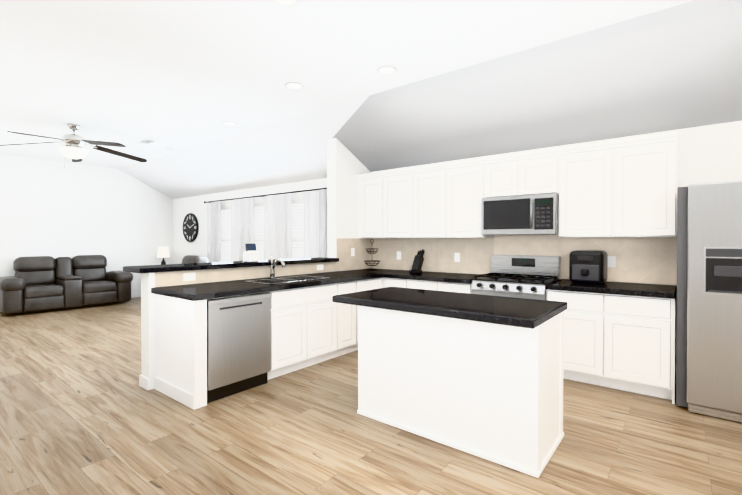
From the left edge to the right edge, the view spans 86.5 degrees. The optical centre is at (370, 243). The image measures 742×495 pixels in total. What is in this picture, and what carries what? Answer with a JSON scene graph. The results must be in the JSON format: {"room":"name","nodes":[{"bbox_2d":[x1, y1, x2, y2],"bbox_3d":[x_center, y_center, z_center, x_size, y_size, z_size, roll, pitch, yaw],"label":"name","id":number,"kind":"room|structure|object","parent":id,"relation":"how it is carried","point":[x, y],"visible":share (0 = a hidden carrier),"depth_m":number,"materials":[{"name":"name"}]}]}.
{"room":"kitchen","nodes":[
{"label":"kitchen","id":0,"kind":"room"},
{"bbox_2d":[0,154,172,292],"bbox_3d":[-6.981,-0.244,7.542,0.120,3.050,6.500,0,1,38],"label":"wall","id":1,"kind":"structure","parent":0,"point":[119,219],"depth_m":8.42,"materials":[{"name":"white paint"}]},
{"bbox_2d":[131,293,140,297],"bbox_3d":[-6.935,1.231,7.503,0.014,0.100,6.280,0,1,38],"label":"baseboard","id":2,"kind":"structure","parent":1,"relation":"attached to","point":[133,295],"depth_m":9.27,"materials":[{"name":"white"}]},
{"bbox_2d":[141,138,370,389],"bbox_3d":[-1.059,-0.071,4.816,0.170,2.745,3.180,0,1,38],"label":"wall","id":3,"kind":"structure","parent":0,"point":[345,166],"depth_m":5.46,"materials":[{"name":"white paint"}]},
{"bbox_2d":[139,375,148,386],"bbox_3d":[-1.148,1.250,4.862,0.014,0.100,3.154,0,1,38],"label":"baseboard","id":4,"kind":"structure","parent":3,"relation":"attached to","point":[144,382],"depth_m":3.57,"materials":[{"name":"white wood"}]},
{"bbox_2d":[123,257,338,272],"bbox_3d":[-1.358,0.229,4.505,0.370,0.045,2.518,0,1,38],"label":"bar","id":5,"kind":"object","parent":3,"relation":"on","point":[175,267],"visible":1,"depth_m":3.99,"materials":[{"name":"black stone"}]},
{"bbox_2d":[243,243,258,261],"bbox_3d":[-1.356,0.104,4.459,0.130,0.205,0.130,0,1,38],"label":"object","id":6,"kind":"object","parent":5,"relation":"on","point":[250,254],"visible":0.98,"depth_m":4.42,"materials":[{"name":"white"}]},
{"bbox_2d":[155,262,336,286],"bbox_3d":[-1.208,0.320,4.484,0.010,0.134,2.370,0,1,38],"label":"backsplash","id":7,"kind":"structure","parent":3,"relation":"attached to","point":[172,278],"depth_m":4.20,"materials":[{"name":"tile"}]},
{"bbox_2d":[183,273,195,280],"bbox_3d":[-1.744,0.323,3.792,0.007,0.074,0.120,0,1,38],"label":"outlet","id":8,"kind":"object","parent":7,"relation":"attached to","point":[189,276],"visible":1,"depth_m":3.79,"materials":[{"name":"white plastic"}]},
{"bbox_2d":[317,264,323,269],"bbox_3d":[-0.663,0.313,5.156,0.007,0.074,0.120,0,1,38],"label":"outlet","id":9,"kind":"object","parent":7,"relation":"attached to","point":[320,267],"visible":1,"depth_m":5.16,"materials":[{"name":"white plastic"}]},
{"bbox_2d":[336,238,370,270],"bbox_3d":[-0.239,0.152,5.705,0.010,0.452,0.747,0,1,38],"label":"backsplash","id":10,"kind":"structure","parent":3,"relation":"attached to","point":[347,260],"depth_m":5.66,"materials":[{"name":"tile"}]},
{"bbox_2d":[351,248,354,255],"bbox_3d":[-0.259,0.125,5.664,0.008,0.118,0.075,0,1,38],"label":"outlet","id":11,"kind":"object","parent":10,"relation":"attached to","point":[352,251],"visible":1,"depth_m":5.66,"materials":[{"name":"white plastic"}]},
{"bbox_2d":[0,0,692,168],"bbox_3d":[-2.486,-1.677,3.108,12.620,0.040,5.150,0,1,38],"label":"ceiling","id":12,"kind":"structure","parent":0,"point":[176,75],"depth_m":3.48,"materials":[{"name":"white paint"}]},
{"bbox_2d":[0,124,146,168],"bbox_3d":[-4.158,-1.357,5.659,1.853,0.638,1.775,0,1,38],"label":"ceiling fan","id":13,"kind":"object","parent":12,"relation":"hanging from","point":[73,149],"visible":1,"depth_m":5.50,"materials":[{"name":"silver metal"}]},
{"bbox_2d":[138,138,157,143],"bbox_3d":[-3.670,-1.673,6.477,0.360,0.015,0.180,0,1,38],"label":"ceiling vent","id":14,"kind":"object","parent":12,"relation":"in","point":[147,141],"visible":0.96,"depth_m":6.45,"materials":[{"name":"white plastic"}]},
{"bbox_2d":[271,0,298,6],"bbox_3d":[-0.586,-1.648,2.656,0.196,0.008,0.196,0,1,38],"label":"recessed light","id":15,"kind":"object","parent":12,"relation":"in","point":[286,3],"visible":1,"depth_m":2.70,"materials":[{"name":"grey"}]},
{"bbox_2d":[285,82,303,89],"bbox_3d":[-0.810,-1.659,4.161,0.196,0.008,0.196,0,1,38],"label":"recessed light","id":16,"kind":"object","parent":12,"relation":"in","point":[293,85],"visible":0.98,"depth_m":4.14,"materials":[{"name":"grey"}]},
{"bbox_2d":[377,66,396,74],"bbox_3d":[0.152,-1.657,3.781,0.196,0.008,0.196,0,1,38],"label":"recessed light","id":17,"kind":"object","parent":12,"relation":"in","point":[386,70],"visible":1,"depth_m":3.77,"materials":[{"name":"grey"}]},
{"bbox_2d":[0,297,741,494],"bbox_3d":[-2.073,1.335,3.652,12.620,0.050,6.480,0,1,38],"label":"floor","id":18,"kind":"structure","parent":0,"point":[82,412],"depth_m":2.65,"materials":[{"name":"brown wood"}]},
{"bbox_2d":[0,255,132,314],"bbox_3d":[-6.026,0.744,7.845,0.930,0.989,2.090,0,1,38],"label":"loveseat","id":19,"kind":"object","parent":18,"relation":"on","point":[38,283],"visible":1,"depth_m":7.66,"materials":[{"name":"leather"}]},
{"bbox_2d":[182,255,207,263],"bbox_3d":[-3.826,0.743,7.940,1.200,0.989,0.930,0,1,38],"label":"armchair","id":20,"kind":"object","parent":18,"relation":"on","point":[187,259],"visible":0.06,"depth_m":8.01,"materials":[{"name":"leather"}]},
{"bbox_2d":[207,292,269,402],"bbox_3d":[-1.359,0.884,3.625,0.608,0.851,0.620,0,1,38],"label":"dishwasher","id":21,"kind":"object","parent":18,"relation":"on","point":[238,344],"visible":0.75,"depth_m":3.41,"materials":[{"name":"grey metal"}]},
{"bbox_2d":[267,290,341,379],"bbox_3d":[-0.911,0.955,4.301,0.708,0.699,0.983,0,1,38],"label":"base cabinet","id":22,"kind":"object","parent":18,"relation":"on","point":[311,325],"depth_m":4.01,"materials":[{"name":"white wood"}]},
{"bbox_2d":[290,280,361,354],"bbox_3d":[-0.549,0.869,4.757,0.708,0.864,0.478,0,1,38],"label":"base cabinet","id":23,"kind":"object","parent":18,"relation":"on","point":[349,312],"depth_m":4.54,"materials":[{"name":"white wood"}]},
{"bbox_2d":[362,278,381,290],"bbox_3d":[-0.311,0.867,5.057,0.708,0.864,0.584,0,1,38],"label":"base cabinet","id":24,"kind":"object","parent":18,"relation":"on","point":[370,284],"depth_m":4.89,"materials":[{"name":"white wood"}]},
{"bbox_2d":[151,268,407,300],"bbox_3d":[-0.693,0.413,4.538,0.750,0.049,3.163,0,1,38],"label":"countertop","id":25,"kind":"structure","parent":24,"relation":"on","point":[199,291],"depth_m":3.73,"materials":[{"name":"black stone"}]},
{"bbox_2d":[269,255,285,277],"bbox_3d":[-1.040,0.256,4.370,0.272,0.258,0.068,0,1,38],"label":"faucet","id":26,"kind":"object","parent":25,"relation":"on","point":[272,270],"visible":1,"depth_m":4.40,"materials":[{"name":"silver metal"}]},
{"bbox_2d":[244,276,327,283],"bbox_3d":[-0.878,0.483,4.243,0.446,0.194,0.816,0,1,38],"label":"sink","id":27,"kind":"object","parent":25,"relation":"in","point":[285,280],"visible":0.29,"depth_m":4.31,"materials":[{"name":"silver metal"}]},
{"bbox_2d":[364,239,378,269],"bbox_3d":[0.015,0.160,5.715,0.239,0.440,0.239,0,1,38],"label":"fruit stand","id":28,"kind":"object","parent":25,"relation":"on","point":[369,261],"visible":1,"depth_m":5.67,"materials":[{"name":"black metal"}]},
{"bbox_2d":[381,278,388,287],"bbox_3d":[0.109,0.863,5.511,0.802,0.864,0.648,0,1,38],"label":"base cabinet","id":29,"kind":"object","parent":18,"relation":"on","point":[385,281],"depth_m":5.04,"materials":[{"name":"white wood"}]},
{"bbox_2d":[384,270,487,283],"bbox_3d":[0.829,0.411,4.914,1.169,0.049,0.683,0,1,38],"label":"countertop","id":30,"kind":"structure","parent":29,"relation":"on","point":[424,275],"depth_m":4.76,"materials":[{"name":"black stone"}]},
{"bbox_2d":[410,249,424,272],"bbox_3d":[0.630,0.231,5.317,0.110,0.305,0.239,0,1,38],"label":"knife block","id":31,"kind":"object","parent":30,"relation":"on","point":[417,263],"visible":0.98,"depth_m":5.29,"materials":[{"name":"black plastic"}]},
{"bbox_2d":[389,278,412,287],"bbox_3d":[0.531,0.866,5.176,0.424,0.864,0.648,0,1,38],"label":"base cabinet","id":32,"kind":"object","parent":18,"relation":"on","point":[393,282],"depth_m":4.89,"materials":[{"name":"white wood"}]},
{"bbox_2d":[413,280,440,290],"bbox_3d":[0.801,0.867,4.962,0.560,0.864,0.648,0,1,38],"label":"base cabinet","id":33,"kind":"object","parent":18,"relation":"on","point":[433,285],"depth_m":4.66,"materials":[{"name":"white wood"}]},
{"bbox_2d":[441,282,471,293],"bbox_3d":[1.108,0.869,4.719,0.487,0.864,0.648,0,1,38],"label":"base cabinet","id":34,"kind":"object","parent":18,"relation":"on","point":[445,286],"depth_m":4.42,"materials":[{"name":"white wood"}]},
{"bbox_2d":[357,305,563,477],"bbox_3d":[0.606,0.883,2.866,1.338,0.865,0.608,0,1,38],"label":"kitchen island","id":35,"kind":"object","parent":18,"relation":"on","point":[492,392],"visible":0.88,"depth_m":2.53,"materials":[{"name":"white wood"}]},
{"bbox_2d":[332,287,567,328],"bbox_3d":[0.525,0.425,2.863,1.485,0.048,0.780,0,1,38],"label":"island countertop","id":36,"kind":"structure","parent":35,"relation":"on","point":[522,312],"depth_m":2.63,"materials":[{"name":"black stone"}]},
{"bbox_2d":[471,255,560,299],"bbox_3d":[1.565,0.722,4.286,0.756,1.165,0.722,0,1,38],"label":"range","id":37,"kind":"object","parent":18,"relation":"on","point":[524,276],"visible":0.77,"depth_m":4.28,"materials":[{"name":"silver metal"}]},
{"bbox_2d":[546,289,675,403],"bbox_3d":[2.290,0.876,3.782,0.996,0.865,0.648,0,1,38],"label":"base cabinet","id":38,"kind":"object","parent":18,"relation":"on","point":[623,342],"visible":0.73,"depth_m":3.46,"materials":[{"name":"white wood"}]},
{"bbox_2d":[545,279,675,298],"bbox_3d":[2.280,0.419,3.765,0.996,0.049,0.683,0,1,38],"label":"countertop","id":39,"kind":"structure","parent":38,"relation":"on","point":[642,289],"depth_m":3.56,"materials":[{"name":"black stone"}]},
{"bbox_2d":[569,250,607,283],"bbox_3d":[2.160,0.233,3.930,0.300,0.320,0.375,0,1,38],"label":"air fryer","id":40,"kind":"object","parent":39,"relation":"on","point":[588,266],"visible":1,"depth_m":3.82,"materials":[{"name":"black plastic"}]},
{"bbox_2d":[676,181,741,421],"bbox_3d":[2.998,0.429,3.065,0.980,1.770,0.831,0,1,38],"label":"fridge","id":41,"kind":"object","parent":18,"relation":"on","point":[709,311],"visible":1,"depth_m":2.97,"materials":[{"name":"grey metal"}]},
{"bbox_3d":[-4.957,0.967,9.430,0.500,0.600,0.500,0,1,38],"label":"side table","id":42,"kind":"object","parent":18,"relation":"on","visible":0},
{"bbox_2d":[157,247,168,264],"bbox_3d":[-4.957,0.376,9.426,0.260,0.580,0.260,0,1,38],"label":"lamp","id":43,"kind":"object","parent":42,"relation":"on","point":[163,252],"visible":0.67,"depth_m":9.34,"materials":[{"name":"white fabric"}]},
{"bbox_2d":[119,0,741,198],"bbox_3d":[-0.474,-1.376,5.650,12.620,0.678,1.330,0,1,38],"label":"ceiling","id":44,"kind":"structure","parent":0,"point":[676,67],"depth_m":3.96,"materials":[{"name":"white paint"}]},
{"bbox_2d":[173,121,741,343],"bbox_3d":[-0.086,-0.234,6.149,12.620,3.050,0.120,0,1,38],"label":"wall","id":45,"kind":"structure","parent":0,"point":[710,154],"depth_m":3.71,"materials":[{"name":"white paint"}]},
{"bbox_2d":[183,213,198,241],"bbox_3d":[-4.286,-0.373,9.365,0.684,0.684,0.044,0,1,38],"label":"clock","id":46,"kind":"object","parent":45,"relation":"attached to","point":[190,227],"visible":1,"depth_m":9.34,"materials":[{"name":"grey"}]},
{"bbox_2d":[221,206,230,261],"bbox_3d":[-3.007,-0.051,8.420,0.960,1.470,0.110,0,1,38],"label":"window","id":47,"kind":"structure","parent":45,"relation":"in","point":[225,234],"depth_m":8.53,"materials":[{"name":"white"}]},
{"bbox_2d":[254,203,263,259],"bbox_3d":[-2.106,-0.046,7.706,0.960,1.470,0.110,0,1,38],"label":"window","id":48,"kind":"structure","parent":45,"relation":"in","point":[259,225],"depth_m":7.79,"materials":[{"name":"white"}]},
{"bbox_2d":[204,188,326,202],"bbox_3d":[-2.158,-0.910,7.634,3.970,0.050,0.113,0,1,38],"label":"curtain rod","id":49,"kind":"object","parent":45,"relation":"attached to","point":[266,195],"visible":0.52,"depth_m":7.42,"materials":[{"name":"black metal"}]},
{"bbox_2d":[207,202,220,262],"bbox_3d":[-3.409,0.158,8.592,0.540,2.110,0.068,0,1,38],"label":"curtain","id":50,"kind":"object","parent":49,"relation":"hanging from","point":[213,231],"visible":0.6,"depth_m":8.59,"materials":[{"name":"fabric"}]},
{"bbox_2d":[231,198,253,261],"bbox_3d":[-2.577,0.163,7.934,0.780,2.110,0.067,0,1,38],"label":"curtain","id":51,"kind":"object","parent":49,"relation":"hanging from","point":[242,222],"visible":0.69,"depth_m":7.93,"materials":[{"name":"fabric"}]},
{"bbox_2d":[264,194,291,259],"bbox_3d":[-1.715,0.168,7.251,0.800,2.110,0.067,0,1,38],"label":"curtain","id":52,"kind":"object","parent":49,"relation":"hanging from","point":[277,226],"visible":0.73,"depth_m":7.25,"materials":[{"name":"fabric"}]},
{"bbox_2d":[304,190,324,257],"bbox_3d":[-0.955,0.172,6.648,0.520,2.110,0.068,0,1,38],"label":"curtain","id":53,"kind":"object","parent":49,"relation":"hanging from","point":[314,224],"visible":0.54,"depth_m":6.63,"materials":[{"name":"fabric"}]},
{"bbox_2d":[292,200,303,258],"bbox_3d":[-1.205,-0.040,6.992,0.960,1.470,0.110,0,1,38],"label":"window","id":54,"kind":"structure","parent":45,"relation":"in","point":[297,228],"depth_m":7.08,"materials":[{"name":"white"}]},
{"bbox_2d":[356,158,493,237],"bbox_3d":[0.639,-0.530,5.268,1.923,0.916,0.353,0,1,38],"label":"upper cabinet","id":55,"kind":"object","parent":45,"relation":"attached to","point":[441,200],"visible":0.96,"depth_m":5.06,"materials":[{"name":"white wood"}]},
{"bbox_2d":[371,238,493,273],"bbox_3d":[0.750,0.154,5.404,1.913,0.452,0.010,0,1,38],"label":"backsplash","id":56,"kind":"structure","parent":45,"relation":"attached to","point":[475,255],"depth_m":5.29,"materials":[{"name":"tile"}]},
{"bbox_2d":[397,251,400,259],"bbox_3d":[0.400,0.174,5.669,0.075,0.118,0.008,0,1,38],"label":"electrical outlet","id":57,"kind":"object","parent":56,"relation":"attached to","point":[398,255],"visible":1,"depth_m":5.66,"materials":[{"name":"white plastic"}]},
{"bbox_2d":[454,253,459,261],"bbox_3d":[1.113,0.179,5.104,0.075,0.118,0.008,0,1,38],"label":"electrical outlet","id":58,"kind":"object","parent":56,"relation":"attached to","point":[456,257],"visible":1,"depth_m":5.10,"materials":[{"name":"white plastic"}]},
{"bbox_2d":[483,148,558,197],"bbox_3d":[1.704,-0.752,4.423,0.795,0.461,0.353,0,1,38],"label":"upper cabinet","id":59,"kind":"object","parent":45,"relation":"attached to","point":[528,173],"visible":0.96,"depth_m":4.28,"materials":[{"name":"white wood"}]},
{"bbox_2d":[481,193,558,234],"bbox_3d":[1.675,-0.306,4.389,0.787,0.420,0.447,0,1,38],"label":"microwave","id":60,"kind":"object","parent":59,"relation":"attached to","point":[534,214],"visible":1,"depth_m":4.21,"materials":[{"name":"silver metal"}]},
{"bbox_2d":[494,235,676,284],"bbox_3d":[2.217,0.148,4.242,1.831,0.482,0.010,0,1,38],"label":"backsplash","id":61,"kind":"structure","parent":45,"relation":"attached to","point":[649,260],"depth_m":4.00,"materials":[{"name":"tile"}]},
{"bbox_2d":[608,256,615,267],"bbox_3d":[2.461,0.187,4.036,0.075,0.118,0.008,0,1,38],"label":"electrical outlet","id":62,"kind":"object","parent":61,"relation":"attached to","point":[611,261],"visible":0.92,"depth_m":4.03,"materials":[{"name":"white plastic"}]},
{"bbox_2d":[557,131,677,236],"bbox_3d":[2.396,-0.520,3.876,0.970,0.916,0.353,0,1,38],"label":"upper cabinet","id":63,"kind":"object","parent":45,"relation":"attached to","point":[626,187],"visible":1,"depth_m":3.73,"materials":[{"name":"white wood"}]}
]}

